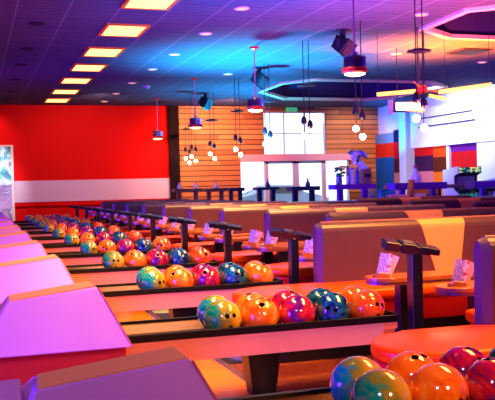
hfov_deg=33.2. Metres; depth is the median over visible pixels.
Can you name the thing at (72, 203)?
trim
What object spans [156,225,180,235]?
table
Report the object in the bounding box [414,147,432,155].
panel
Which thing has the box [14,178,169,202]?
trim
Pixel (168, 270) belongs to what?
ball
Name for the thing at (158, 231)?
table
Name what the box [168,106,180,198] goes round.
trim
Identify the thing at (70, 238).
ball
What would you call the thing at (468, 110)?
trim
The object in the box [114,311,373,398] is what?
floor
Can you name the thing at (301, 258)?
table
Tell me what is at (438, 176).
panel
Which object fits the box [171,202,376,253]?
bench
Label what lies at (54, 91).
diffuser
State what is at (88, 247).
ball
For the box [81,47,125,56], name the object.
recessed light
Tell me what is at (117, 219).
table
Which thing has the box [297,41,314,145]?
pendant
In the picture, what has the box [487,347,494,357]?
ball
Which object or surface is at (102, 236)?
ball
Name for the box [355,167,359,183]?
jar
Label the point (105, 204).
bench
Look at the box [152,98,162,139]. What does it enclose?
pendant lamp
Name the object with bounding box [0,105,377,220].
wall
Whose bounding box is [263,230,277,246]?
holder
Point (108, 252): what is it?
ball
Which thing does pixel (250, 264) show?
ball
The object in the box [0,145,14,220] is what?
mural
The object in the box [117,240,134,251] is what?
ball
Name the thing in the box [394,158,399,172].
panel
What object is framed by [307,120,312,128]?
socket
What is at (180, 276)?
ball
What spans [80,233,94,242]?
ball
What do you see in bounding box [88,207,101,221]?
console
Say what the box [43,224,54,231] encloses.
ball
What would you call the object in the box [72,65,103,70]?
diffuser
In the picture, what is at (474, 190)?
bar stool
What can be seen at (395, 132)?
panel
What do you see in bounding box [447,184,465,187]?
countertop
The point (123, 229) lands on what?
seat cushion
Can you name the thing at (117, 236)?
ball
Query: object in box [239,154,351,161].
trim
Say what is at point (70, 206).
console
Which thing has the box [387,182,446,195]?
table
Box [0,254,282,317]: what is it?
bowling ball return
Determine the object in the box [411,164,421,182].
bottle
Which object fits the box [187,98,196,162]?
pendant
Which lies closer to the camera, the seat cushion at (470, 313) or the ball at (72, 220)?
the seat cushion at (470, 313)
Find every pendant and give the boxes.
[182,104,190,163]
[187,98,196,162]
[206,98,217,159]
[230,78,243,156]
[263,64,274,152]
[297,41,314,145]
[352,21,368,139]
[407,0,430,131]
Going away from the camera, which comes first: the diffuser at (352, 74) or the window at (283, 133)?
the diffuser at (352, 74)
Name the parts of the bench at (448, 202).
backrest, backrest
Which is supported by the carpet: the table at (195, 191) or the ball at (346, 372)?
the table at (195, 191)
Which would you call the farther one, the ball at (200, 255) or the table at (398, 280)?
the ball at (200, 255)
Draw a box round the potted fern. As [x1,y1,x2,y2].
[368,189,376,197]
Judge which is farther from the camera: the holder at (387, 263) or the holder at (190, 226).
the holder at (190, 226)
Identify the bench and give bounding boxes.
[80,199,188,220]
[90,199,206,224]
[103,200,228,228]
[107,200,254,232]
[124,201,286,237]
[146,202,326,244]
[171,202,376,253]
[211,204,445,267]
[232,215,494,362]
[268,207,494,284]
[355,195,470,205]
[371,235,494,368]
[407,197,494,208]
[471,200,494,207]
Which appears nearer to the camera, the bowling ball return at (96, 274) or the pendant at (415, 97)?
the bowling ball return at (96, 274)
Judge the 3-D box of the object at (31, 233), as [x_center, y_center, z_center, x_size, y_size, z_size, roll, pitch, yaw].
[-3.511,0.563,12.608,2.740,0.640,0.671,-2,1,-18]
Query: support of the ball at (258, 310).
in the bowling ball return at (71, 325)
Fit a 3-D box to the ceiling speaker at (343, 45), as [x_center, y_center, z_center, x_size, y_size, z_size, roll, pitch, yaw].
[1.366,-2.199,11.736,0.302,0.426,0.307,0,1,37]
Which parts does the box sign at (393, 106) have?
plate, cord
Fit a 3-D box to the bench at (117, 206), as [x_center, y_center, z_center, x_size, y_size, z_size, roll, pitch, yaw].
[-2.075,0.393,17.066,2.640,0.741,0.910,-2,1,-18]
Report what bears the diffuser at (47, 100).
attached to the recessed light at (47, 100)
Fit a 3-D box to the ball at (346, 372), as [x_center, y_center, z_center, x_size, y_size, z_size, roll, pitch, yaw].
[0.345,0.576,2.580,0.179,0.179,0.179,-2,1,-13]
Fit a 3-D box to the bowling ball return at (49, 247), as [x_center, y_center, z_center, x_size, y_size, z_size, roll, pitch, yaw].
[-2.538,0.599,9.675,2.740,0.640,0.671,-2,1,-18]
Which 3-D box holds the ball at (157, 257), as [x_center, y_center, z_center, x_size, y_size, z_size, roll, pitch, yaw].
[-0.755,0.513,7.036,0.179,0.179,0.179,-1,1,7]
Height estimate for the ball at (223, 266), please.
0.179 m
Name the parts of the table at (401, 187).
leg, leg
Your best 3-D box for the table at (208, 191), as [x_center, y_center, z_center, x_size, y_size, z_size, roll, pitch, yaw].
[-0.781,0.193,20.186,0.530,0.960,0.300,-2,1,-18]
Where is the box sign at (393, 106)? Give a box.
[388,47,424,114]
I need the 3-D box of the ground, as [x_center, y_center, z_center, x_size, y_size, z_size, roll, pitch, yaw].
[-3.442,0.402,42.197,40.000,0.100,37.750,-2,1,-18]
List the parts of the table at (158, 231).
leg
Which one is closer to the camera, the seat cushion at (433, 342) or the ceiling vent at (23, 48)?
the seat cushion at (433, 342)
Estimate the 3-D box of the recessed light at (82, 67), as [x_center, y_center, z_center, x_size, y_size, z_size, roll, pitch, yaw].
[-2.848,-2.364,14.832,0.580,0.025,0.840,-2,1,-18]
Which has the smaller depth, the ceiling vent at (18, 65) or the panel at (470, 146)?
the ceiling vent at (18, 65)
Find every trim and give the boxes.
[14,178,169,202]
[15,202,100,206]
[144,310,245,381]
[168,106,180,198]
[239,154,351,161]
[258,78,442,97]
[287,196,494,202]
[418,119,474,127]
[420,110,471,118]
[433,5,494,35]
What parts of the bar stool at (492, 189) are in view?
seat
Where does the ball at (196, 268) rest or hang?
in the bowling ball return at (47, 271)
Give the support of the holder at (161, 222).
on the table at (166, 227)
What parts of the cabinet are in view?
panel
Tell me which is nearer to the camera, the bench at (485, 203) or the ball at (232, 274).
the ball at (232, 274)
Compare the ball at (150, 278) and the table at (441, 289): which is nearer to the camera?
the table at (441, 289)
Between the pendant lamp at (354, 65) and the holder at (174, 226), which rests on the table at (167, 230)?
the holder at (174, 226)
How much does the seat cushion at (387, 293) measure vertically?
0.065 m
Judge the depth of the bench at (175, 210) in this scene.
12.51 m
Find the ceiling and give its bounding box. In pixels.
[0,0,494,107]
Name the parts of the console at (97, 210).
stem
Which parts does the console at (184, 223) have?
stem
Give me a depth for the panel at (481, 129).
20.06 m
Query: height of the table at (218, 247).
0.500 m
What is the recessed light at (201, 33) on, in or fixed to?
in the ceiling
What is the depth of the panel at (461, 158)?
20.04 m
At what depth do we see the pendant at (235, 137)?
16.84 m
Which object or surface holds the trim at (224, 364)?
on the floor
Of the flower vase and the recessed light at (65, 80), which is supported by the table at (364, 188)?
the flower vase
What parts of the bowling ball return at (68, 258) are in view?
rail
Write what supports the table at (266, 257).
on the carpet
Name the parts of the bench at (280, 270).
backrest, backrest, backrest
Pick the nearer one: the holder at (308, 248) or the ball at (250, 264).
the ball at (250, 264)
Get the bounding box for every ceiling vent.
[14,64,26,66]
[20,47,33,50]
[28,22,44,25]
[446,48,492,54]
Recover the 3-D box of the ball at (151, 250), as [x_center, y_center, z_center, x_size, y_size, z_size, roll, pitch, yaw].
[-0.796,0.510,7.216,0.178,0.179,0.179,-1,1,2]
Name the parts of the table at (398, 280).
leg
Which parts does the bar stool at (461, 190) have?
seat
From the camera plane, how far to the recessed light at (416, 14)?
10.73 m
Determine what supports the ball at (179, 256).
in the bowling ball return at (96, 274)
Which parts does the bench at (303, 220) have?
backrest, backrest, backrest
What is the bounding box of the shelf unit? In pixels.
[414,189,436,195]
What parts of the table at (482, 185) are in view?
leg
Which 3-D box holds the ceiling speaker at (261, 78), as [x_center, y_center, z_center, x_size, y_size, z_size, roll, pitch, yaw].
[0.232,-2.243,15.310,0.302,0.426,0.307,0,1,37]
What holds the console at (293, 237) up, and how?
on the carpet
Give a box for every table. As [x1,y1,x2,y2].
[102,215,119,222]
[108,217,136,226]
[116,218,136,225]
[123,219,158,230]
[132,221,158,230]
[142,223,180,235]
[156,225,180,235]
[166,228,217,241]
[172,188,202,199]
[179,229,219,241]
[197,233,263,252]
[203,188,226,199]
[214,236,263,250]
[227,188,244,200]
[241,241,304,264]
[253,187,279,201]
[256,244,304,262]
[287,186,319,201]
[299,255,312,261]
[328,184,375,199]
[364,270,473,332]
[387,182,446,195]
[435,281,474,324]
[466,181,494,195]
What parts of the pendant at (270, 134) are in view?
cord, cord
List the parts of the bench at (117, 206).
backrest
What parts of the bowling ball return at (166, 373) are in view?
edge trim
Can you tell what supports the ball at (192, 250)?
in the bowling ball return at (96, 274)
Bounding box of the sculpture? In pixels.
[348,150,368,197]
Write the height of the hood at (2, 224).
0.251 m
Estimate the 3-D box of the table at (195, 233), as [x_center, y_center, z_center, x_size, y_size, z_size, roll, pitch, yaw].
[-0.222,0.607,10.113,1.250,0.500,0.240,-2,1,-18]
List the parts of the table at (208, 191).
leg, leg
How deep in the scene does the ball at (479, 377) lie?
2.46 m
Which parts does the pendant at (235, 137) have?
cord, cord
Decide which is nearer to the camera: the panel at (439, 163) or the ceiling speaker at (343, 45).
the ceiling speaker at (343, 45)
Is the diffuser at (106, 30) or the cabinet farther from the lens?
the cabinet
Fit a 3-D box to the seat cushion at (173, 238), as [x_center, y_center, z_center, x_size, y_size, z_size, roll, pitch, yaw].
[-0.057,0.477,10.988,2.640,0.064,0.500,-2,1,-18]
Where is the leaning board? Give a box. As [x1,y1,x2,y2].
[407,179,414,196]
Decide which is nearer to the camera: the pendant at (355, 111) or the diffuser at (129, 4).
the diffuser at (129, 4)
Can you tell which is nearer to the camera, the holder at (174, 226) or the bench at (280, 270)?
the bench at (280, 270)
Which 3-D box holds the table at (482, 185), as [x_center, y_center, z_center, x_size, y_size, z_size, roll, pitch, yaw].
[5.005,0.115,16.415,1.380,1.000,0.300,-2,1,-18]
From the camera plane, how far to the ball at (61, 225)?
12.78 m
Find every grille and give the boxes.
[204,101,212,109]
[257,76,269,88]
[341,41,355,55]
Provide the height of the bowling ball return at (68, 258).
0.640 m
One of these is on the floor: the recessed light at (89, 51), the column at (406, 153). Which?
the column at (406, 153)
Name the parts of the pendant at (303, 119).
cord, cord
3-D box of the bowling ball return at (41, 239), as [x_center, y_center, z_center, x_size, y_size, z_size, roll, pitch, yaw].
[-3.023,0.581,11.137,2.740,0.640,0.671,-2,1,-18]
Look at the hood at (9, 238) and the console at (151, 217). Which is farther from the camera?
the console at (151, 217)
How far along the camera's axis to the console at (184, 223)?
8.51 m
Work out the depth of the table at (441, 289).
4.21 m
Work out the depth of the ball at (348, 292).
4.29 m
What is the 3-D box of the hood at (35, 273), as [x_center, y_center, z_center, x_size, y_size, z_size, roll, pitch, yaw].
[-1.378,0.470,5.175,0.608,0.251,0.654,-2,1,-18]
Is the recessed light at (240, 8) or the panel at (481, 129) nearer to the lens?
the recessed light at (240, 8)
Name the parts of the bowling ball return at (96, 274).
rail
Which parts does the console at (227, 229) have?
stem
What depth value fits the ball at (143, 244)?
8.50 m
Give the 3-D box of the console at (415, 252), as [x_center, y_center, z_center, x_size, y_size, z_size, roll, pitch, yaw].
[0.811,0.567,4.093,0.294,0.769,0.124,-2,1,-18]
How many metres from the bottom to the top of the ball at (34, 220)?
0.179 m
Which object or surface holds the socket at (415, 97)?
attached to the pendant at (415, 97)
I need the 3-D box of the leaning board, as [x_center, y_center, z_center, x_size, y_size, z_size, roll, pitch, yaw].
[2.895,-0.197,14.731,0.092,0.341,0.160,-2,1,-18]
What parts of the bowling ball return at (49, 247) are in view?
rail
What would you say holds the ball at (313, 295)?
in the bowling ball return at (71, 325)
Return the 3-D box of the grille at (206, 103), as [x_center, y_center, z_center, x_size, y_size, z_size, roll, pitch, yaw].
[-0.909,-2.209,19.376,0.020,0.190,0.200,35,6,40]
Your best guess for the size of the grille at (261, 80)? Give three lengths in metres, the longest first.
0.200 x 0.190 x 0.020 m
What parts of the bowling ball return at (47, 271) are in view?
edge trim, rail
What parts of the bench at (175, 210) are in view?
backrest, backrest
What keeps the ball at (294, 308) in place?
in the bowling ball return at (71, 325)
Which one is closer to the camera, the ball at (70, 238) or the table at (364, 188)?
the ball at (70, 238)
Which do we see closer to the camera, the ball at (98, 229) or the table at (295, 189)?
the ball at (98, 229)
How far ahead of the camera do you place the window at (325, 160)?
24.04 m
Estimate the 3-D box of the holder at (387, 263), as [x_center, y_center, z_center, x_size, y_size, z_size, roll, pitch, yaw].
[0.795,0.369,4.737,0.151,0.142,0.044,-1,1,-1]
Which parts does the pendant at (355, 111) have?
cord, bulb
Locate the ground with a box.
[326,195,346,200]
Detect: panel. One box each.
[375,133,393,143]
[376,142,393,157]
[376,157,394,197]
[393,130,398,141]
[394,142,398,158]
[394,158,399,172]
[394,173,399,194]
[410,95,494,147]
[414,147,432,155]
[415,155,432,171]
[419,171,433,181]
[433,146,445,156]
[433,157,446,171]
[433,172,442,195]
[451,143,476,151]
[451,150,476,167]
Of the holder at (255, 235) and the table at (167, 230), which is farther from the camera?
the table at (167, 230)
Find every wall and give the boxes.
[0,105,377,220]
[327,202,354,203]
[378,84,494,133]
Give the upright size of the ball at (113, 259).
0.179 m
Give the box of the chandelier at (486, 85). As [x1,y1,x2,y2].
[377,27,491,99]
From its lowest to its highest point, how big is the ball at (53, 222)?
0.179 m
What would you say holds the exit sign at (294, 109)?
attached to the ceiling
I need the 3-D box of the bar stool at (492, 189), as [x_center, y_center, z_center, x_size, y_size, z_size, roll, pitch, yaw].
[5.261,0.157,17.870,0.280,0.851,0.280,-2,1,-18]
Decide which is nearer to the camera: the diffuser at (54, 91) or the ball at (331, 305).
the ball at (331, 305)
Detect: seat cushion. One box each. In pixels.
[90,220,118,224]
[103,223,141,227]
[107,226,143,231]
[124,230,178,236]
[146,234,219,242]
[171,241,263,250]
[211,250,303,262]
[232,280,473,302]
[268,262,313,276]
[371,324,494,362]
[465,309,474,322]
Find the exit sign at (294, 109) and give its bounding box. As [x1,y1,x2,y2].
[286,107,296,111]
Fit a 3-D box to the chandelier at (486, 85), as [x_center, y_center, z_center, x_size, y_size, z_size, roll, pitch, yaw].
[2.602,-1.941,11.758,1.511,0.999,0.762,-1,1,-1]
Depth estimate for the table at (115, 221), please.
15.73 m
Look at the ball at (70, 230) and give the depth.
11.31 m
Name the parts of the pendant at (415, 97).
cord, bulb, cord, bulb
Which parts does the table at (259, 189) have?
leg, leg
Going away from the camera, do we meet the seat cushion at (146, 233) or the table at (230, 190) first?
the seat cushion at (146, 233)
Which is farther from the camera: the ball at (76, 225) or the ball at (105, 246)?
the ball at (76, 225)
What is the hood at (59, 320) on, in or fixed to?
attached to the bowling ball return at (71, 325)
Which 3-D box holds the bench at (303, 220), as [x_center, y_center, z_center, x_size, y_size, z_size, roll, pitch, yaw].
[0.839,0.472,8.287,2.640,0.793,0.910,-2,1,-18]
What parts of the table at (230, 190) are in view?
leg, leg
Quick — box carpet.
[150,307,241,363]
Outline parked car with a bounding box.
[242,185,328,201]
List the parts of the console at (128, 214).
stem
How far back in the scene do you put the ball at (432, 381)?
2.40 m
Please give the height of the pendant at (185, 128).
1.597 m
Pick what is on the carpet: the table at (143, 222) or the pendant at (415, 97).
the table at (143, 222)
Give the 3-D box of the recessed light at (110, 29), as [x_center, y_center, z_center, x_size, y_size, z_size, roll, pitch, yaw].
[-1.701,-2.323,11.378,0.580,0.025,0.840,-2,1,-18]
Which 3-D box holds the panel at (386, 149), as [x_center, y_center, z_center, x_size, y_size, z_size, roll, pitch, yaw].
[4.001,-1.429,23.914,0.120,0.400,1.100,-2,1,-18]
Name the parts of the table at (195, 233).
leg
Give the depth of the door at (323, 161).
23.92 m
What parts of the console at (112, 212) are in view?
stem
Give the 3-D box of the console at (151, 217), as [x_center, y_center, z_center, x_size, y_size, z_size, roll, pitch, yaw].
[-1.157,0.516,10.025,0.294,0.729,0.124,-2,1,-18]
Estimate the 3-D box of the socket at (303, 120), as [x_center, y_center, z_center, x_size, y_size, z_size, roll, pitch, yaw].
[0.856,-1.212,12.598,0.090,0.130,0.090,-2,1,-18]
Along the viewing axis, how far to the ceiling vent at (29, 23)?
10.77 m
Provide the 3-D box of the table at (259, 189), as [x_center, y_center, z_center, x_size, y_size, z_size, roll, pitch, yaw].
[0.390,0.221,16.992,0.488,0.975,0.300,-2,1,-18]
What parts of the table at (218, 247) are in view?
leg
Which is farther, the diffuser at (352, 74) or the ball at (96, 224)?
the ball at (96, 224)
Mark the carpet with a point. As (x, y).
(163, 313)
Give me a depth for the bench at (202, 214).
11.04 m
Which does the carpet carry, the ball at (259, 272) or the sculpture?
the sculpture
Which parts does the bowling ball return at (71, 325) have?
edge trim, rail, rail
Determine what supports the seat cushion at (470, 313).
on the bench at (479, 335)
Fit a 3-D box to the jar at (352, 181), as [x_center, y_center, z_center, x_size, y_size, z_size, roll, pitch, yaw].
[1.874,-0.433,14.842,0.076,0.300,0.074,-2,1,-18]
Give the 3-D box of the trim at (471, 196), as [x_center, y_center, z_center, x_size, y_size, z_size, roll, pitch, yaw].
[3.063,-0.021,14.789,7.280,0.025,0.240,-2,1,-18]
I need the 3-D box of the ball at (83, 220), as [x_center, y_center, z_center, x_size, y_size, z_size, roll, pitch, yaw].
[-2.822,0.415,14.462,0.179,0.178,0.179,-1,1,4]
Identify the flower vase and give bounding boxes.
[334,165,345,184]
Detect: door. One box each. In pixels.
[265,161,295,200]
[296,160,325,201]
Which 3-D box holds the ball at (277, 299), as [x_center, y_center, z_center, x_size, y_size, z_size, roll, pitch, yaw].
[0.199,0.547,4.217,0.178,0.179,0.179,-1,1,1]
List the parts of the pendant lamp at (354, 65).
stem, lamp shade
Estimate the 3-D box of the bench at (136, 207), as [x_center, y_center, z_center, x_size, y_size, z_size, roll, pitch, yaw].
[-1.587,0.406,15.595,2.640,0.749,0.910,-2,1,-18]
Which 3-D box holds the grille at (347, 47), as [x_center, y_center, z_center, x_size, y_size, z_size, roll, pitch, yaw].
[1.427,-2.112,11.671,0.020,0.190,0.200,35,6,40]
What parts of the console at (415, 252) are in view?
stem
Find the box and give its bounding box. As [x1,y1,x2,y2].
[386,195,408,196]
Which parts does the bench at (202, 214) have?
backrest, backrest, backrest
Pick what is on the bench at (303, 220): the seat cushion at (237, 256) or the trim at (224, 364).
the seat cushion at (237, 256)
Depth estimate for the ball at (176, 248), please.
7.23 m
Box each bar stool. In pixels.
[458,188,471,194]
[472,188,478,195]
[486,187,494,195]
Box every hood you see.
[0,222,13,226]
[0,226,20,233]
[0,233,31,244]
[0,243,45,262]
[0,257,73,303]
[0,286,130,357]
[21,348,213,399]
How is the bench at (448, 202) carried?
on the carpet
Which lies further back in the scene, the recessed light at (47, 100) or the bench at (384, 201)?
the recessed light at (47, 100)
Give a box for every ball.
[25,215,32,220]
[30,217,38,223]
[36,220,45,226]
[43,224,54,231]
[48,220,56,226]
[52,228,65,236]
[56,223,66,230]
[59,219,68,225]
[64,234,78,243]
[66,227,79,235]
[68,223,79,229]
[69,219,79,225]
[80,219,90,224]
[80,222,91,229]
[80,227,92,234]
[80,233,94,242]
[80,241,97,253]
[92,222,103,229]
[94,226,106,235]
[96,232,110,242]
[99,240,116,252]
[102,250,119,266]
[103,252,124,267]
[108,226,120,234]
[112,232,126,241]
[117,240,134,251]
[124,249,140,266]
[126,251,146,266]
[128,231,141,240]
[136,239,152,250]
[136,266,157,288]
[138,269,165,288]
[146,248,160,265]
[148,250,168,264]
[154,238,170,249]
[164,265,183,287]
[167,247,181,263]
[167,267,193,287]
[170,249,190,263]
[189,246,202,262]
[191,248,211,262]
[191,263,209,285]
[194,266,220,285]
[197,295,227,327]
[203,300,240,328]
[218,262,234,283]
[221,264,247,283]
[235,292,262,326]
[242,297,278,325]
[243,261,260,282]
[248,263,273,282]
[271,290,296,323]
[279,294,314,322]
[306,288,331,320]
[315,292,350,320]
[330,356,380,399]
[340,285,364,317]
[350,290,384,317]
[350,368,411,399]
[386,351,434,383]
[408,363,468,399]
[438,346,485,376]
[464,357,494,399]
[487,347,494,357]
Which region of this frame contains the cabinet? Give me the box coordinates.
[443,166,481,195]
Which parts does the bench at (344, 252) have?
backrest, backrest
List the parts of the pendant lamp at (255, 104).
stem, lamp shade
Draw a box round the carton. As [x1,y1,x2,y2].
[413,193,425,196]
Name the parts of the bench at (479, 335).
backrest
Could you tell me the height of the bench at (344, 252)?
0.793 m
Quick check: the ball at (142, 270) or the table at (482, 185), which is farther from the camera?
the table at (482, 185)
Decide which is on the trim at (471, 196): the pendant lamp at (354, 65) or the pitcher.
the pitcher
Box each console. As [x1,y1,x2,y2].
[69,205,78,216]
[78,206,88,218]
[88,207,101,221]
[101,209,117,225]
[118,210,138,231]
[139,213,162,241]
[168,216,195,251]
[208,221,241,262]
[269,227,311,283]
[381,238,440,329]
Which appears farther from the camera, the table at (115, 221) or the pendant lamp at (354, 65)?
the table at (115, 221)
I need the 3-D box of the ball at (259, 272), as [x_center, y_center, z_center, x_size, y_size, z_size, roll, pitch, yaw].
[0.092,0.520,5.684,0.179,0.179,0.179,-1,1,3]
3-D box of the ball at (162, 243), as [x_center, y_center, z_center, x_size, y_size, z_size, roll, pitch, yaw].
[-0.885,0.485,8.626,0.179,0.179,0.178,-1,1,5]
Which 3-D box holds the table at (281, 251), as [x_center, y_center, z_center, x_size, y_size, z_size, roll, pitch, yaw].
[0.676,0.640,7.408,1.250,0.500,0.240,-2,1,-18]
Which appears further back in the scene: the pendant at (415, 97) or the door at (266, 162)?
the door at (266, 162)
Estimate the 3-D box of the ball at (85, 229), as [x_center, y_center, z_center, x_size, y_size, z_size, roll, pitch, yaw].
[-2.211,0.460,11.420,0.178,0.179,0.179,-1,1,4]
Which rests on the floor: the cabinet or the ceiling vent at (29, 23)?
the cabinet
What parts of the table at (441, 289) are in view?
leg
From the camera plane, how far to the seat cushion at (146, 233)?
11.97 m
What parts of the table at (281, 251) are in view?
leg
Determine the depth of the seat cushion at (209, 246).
9.08 m
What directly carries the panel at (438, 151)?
attached to the wall at (387, 123)
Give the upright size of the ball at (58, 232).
0.179 m
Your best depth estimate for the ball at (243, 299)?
4.11 m
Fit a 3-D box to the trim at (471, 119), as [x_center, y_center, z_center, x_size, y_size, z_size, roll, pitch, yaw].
[4.874,-1.883,20.510,0.060,0.024,2.500,-2,1,-18]
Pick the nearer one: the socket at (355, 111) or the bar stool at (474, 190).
the socket at (355, 111)
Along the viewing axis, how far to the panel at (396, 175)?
23.24 m
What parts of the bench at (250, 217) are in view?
backrest, backrest, backrest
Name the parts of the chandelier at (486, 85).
cord, cord, cord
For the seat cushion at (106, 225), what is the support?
on the bench at (136, 207)
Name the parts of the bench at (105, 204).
backrest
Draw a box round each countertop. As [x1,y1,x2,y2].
[437,184,488,195]
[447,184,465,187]
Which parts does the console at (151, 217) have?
stem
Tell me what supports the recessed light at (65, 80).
in the ceiling
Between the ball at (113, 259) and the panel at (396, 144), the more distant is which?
the panel at (396, 144)
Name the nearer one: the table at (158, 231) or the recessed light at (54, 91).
the table at (158, 231)
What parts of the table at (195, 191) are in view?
leg, leg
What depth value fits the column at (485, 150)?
19.00 m
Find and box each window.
[240,161,265,200]
[263,112,325,153]
[325,160,349,200]
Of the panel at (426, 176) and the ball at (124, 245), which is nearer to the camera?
the ball at (124, 245)
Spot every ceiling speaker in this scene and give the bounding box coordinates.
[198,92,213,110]
[250,66,269,89]
[331,28,357,55]
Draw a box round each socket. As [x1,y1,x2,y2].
[268,130,272,137]
[301,116,306,124]
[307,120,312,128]
[352,106,358,115]
[359,110,365,119]
[412,92,419,102]
[420,97,427,108]
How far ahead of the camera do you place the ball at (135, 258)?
6.91 m
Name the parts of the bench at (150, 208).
backrest, backrest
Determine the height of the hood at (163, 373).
0.251 m
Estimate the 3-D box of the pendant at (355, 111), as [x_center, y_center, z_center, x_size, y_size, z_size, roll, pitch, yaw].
[1.484,-1.603,11.116,0.280,1.597,0.280,-2,1,-18]
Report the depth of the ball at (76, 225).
12.84 m
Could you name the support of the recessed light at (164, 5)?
in the ceiling
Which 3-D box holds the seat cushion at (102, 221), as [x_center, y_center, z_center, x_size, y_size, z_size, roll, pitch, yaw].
[-2.010,0.422,16.872,2.640,0.061,0.500,-2,1,-18]
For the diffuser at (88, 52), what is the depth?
13.18 m
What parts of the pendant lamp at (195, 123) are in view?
stem, lamp shade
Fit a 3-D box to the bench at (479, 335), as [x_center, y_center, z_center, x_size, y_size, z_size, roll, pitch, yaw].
[1.700,0.539,3.885,2.640,0.793,0.910,-2,1,-18]
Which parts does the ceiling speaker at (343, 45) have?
mount plate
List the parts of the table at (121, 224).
leg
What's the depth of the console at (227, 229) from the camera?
7.06 m
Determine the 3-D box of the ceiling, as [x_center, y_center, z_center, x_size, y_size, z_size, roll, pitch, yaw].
[-0.606,-2.340,10.361,17.500,0.001,24.100,-2,1,-18]
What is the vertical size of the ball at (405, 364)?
0.179 m
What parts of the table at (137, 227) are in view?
leg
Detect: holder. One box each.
[157,216,167,225]
[169,222,179,229]
[188,224,194,230]
[201,223,213,235]
[246,229,262,244]
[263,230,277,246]
[301,238,312,255]
[373,252,398,277]
[448,259,473,286]
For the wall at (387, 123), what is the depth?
21.34 m
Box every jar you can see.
[346,166,349,183]
[350,167,354,183]
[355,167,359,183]
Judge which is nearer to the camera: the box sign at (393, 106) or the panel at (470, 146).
the box sign at (393, 106)
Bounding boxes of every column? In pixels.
[398,112,414,194]
[446,145,450,168]
[477,141,494,195]
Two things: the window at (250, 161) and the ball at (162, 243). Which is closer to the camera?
the ball at (162, 243)
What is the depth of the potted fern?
14.51 m
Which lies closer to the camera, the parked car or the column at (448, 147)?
the column at (448, 147)
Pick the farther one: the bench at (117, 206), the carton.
the bench at (117, 206)
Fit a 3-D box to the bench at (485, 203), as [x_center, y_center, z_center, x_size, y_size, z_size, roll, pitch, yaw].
[3.281,0.388,9.782,2.640,0.793,0.910,-2,1,-18]
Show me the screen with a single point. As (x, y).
(365, 174)
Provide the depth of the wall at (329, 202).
14.22 m
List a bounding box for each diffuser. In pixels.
[46,99,67,101]
[53,90,77,93]
[62,79,89,82]
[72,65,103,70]
[85,49,120,56]
[102,26,145,35]
[125,0,174,8]
[344,72,364,76]
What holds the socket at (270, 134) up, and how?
attached to the pendant at (270, 134)
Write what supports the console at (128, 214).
on the carpet
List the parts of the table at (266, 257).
leg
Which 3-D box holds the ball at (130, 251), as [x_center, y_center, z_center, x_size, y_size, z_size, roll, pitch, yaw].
[-0.975,0.516,7.157,0.179,0.179,0.179,-1,1,7]
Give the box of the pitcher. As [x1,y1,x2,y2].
[378,188,388,197]
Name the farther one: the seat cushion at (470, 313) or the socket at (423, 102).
the socket at (423, 102)
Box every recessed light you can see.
[43,98,70,102]
[50,89,80,93]
[59,77,92,83]
[69,63,107,71]
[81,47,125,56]
[98,23,150,37]
[120,0,178,10]
[199,32,211,34]
[234,6,248,10]
[415,13,427,16]
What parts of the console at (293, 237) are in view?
stem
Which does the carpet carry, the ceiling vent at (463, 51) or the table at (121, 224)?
the table at (121, 224)
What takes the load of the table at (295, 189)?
on the carpet
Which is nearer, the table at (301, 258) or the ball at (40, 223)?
the table at (301, 258)
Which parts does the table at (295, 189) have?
leg, leg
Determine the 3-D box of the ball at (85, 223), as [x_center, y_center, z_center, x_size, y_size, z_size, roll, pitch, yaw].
[-2.520,0.437,12.951,0.179,0.179,0.179,-2,1,-33]
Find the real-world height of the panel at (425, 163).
0.410 m
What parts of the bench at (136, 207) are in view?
backrest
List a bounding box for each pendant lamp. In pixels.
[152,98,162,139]
[189,78,202,128]
[247,46,263,111]
[342,0,367,76]
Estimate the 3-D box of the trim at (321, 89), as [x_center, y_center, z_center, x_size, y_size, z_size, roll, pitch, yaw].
[2.238,-2.784,19.545,4.100,0.400,3.950,-2,1,-18]
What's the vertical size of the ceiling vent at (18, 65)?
0.020 m
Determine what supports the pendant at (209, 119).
hanging from the ceiling
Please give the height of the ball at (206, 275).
0.179 m
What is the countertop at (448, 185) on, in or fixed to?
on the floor
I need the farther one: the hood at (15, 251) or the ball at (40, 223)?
the ball at (40, 223)
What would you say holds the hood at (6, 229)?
attached to the bowling ball return at (49, 247)
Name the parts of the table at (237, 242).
leg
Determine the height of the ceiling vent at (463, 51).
0.035 m
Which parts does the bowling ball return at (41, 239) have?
rail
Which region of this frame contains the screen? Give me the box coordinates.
[360,169,371,183]
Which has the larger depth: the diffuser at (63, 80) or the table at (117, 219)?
the diffuser at (63, 80)
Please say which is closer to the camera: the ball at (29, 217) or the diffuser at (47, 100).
the ball at (29, 217)
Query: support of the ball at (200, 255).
in the bowling ball return at (96, 274)
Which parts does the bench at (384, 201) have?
backrest, backrest, backrest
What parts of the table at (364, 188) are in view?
leg, leg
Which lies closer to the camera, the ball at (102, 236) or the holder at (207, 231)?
the holder at (207, 231)
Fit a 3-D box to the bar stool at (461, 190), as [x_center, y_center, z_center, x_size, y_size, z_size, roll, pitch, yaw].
[4.635,0.175,17.663,0.280,0.851,0.280,-2,1,-18]

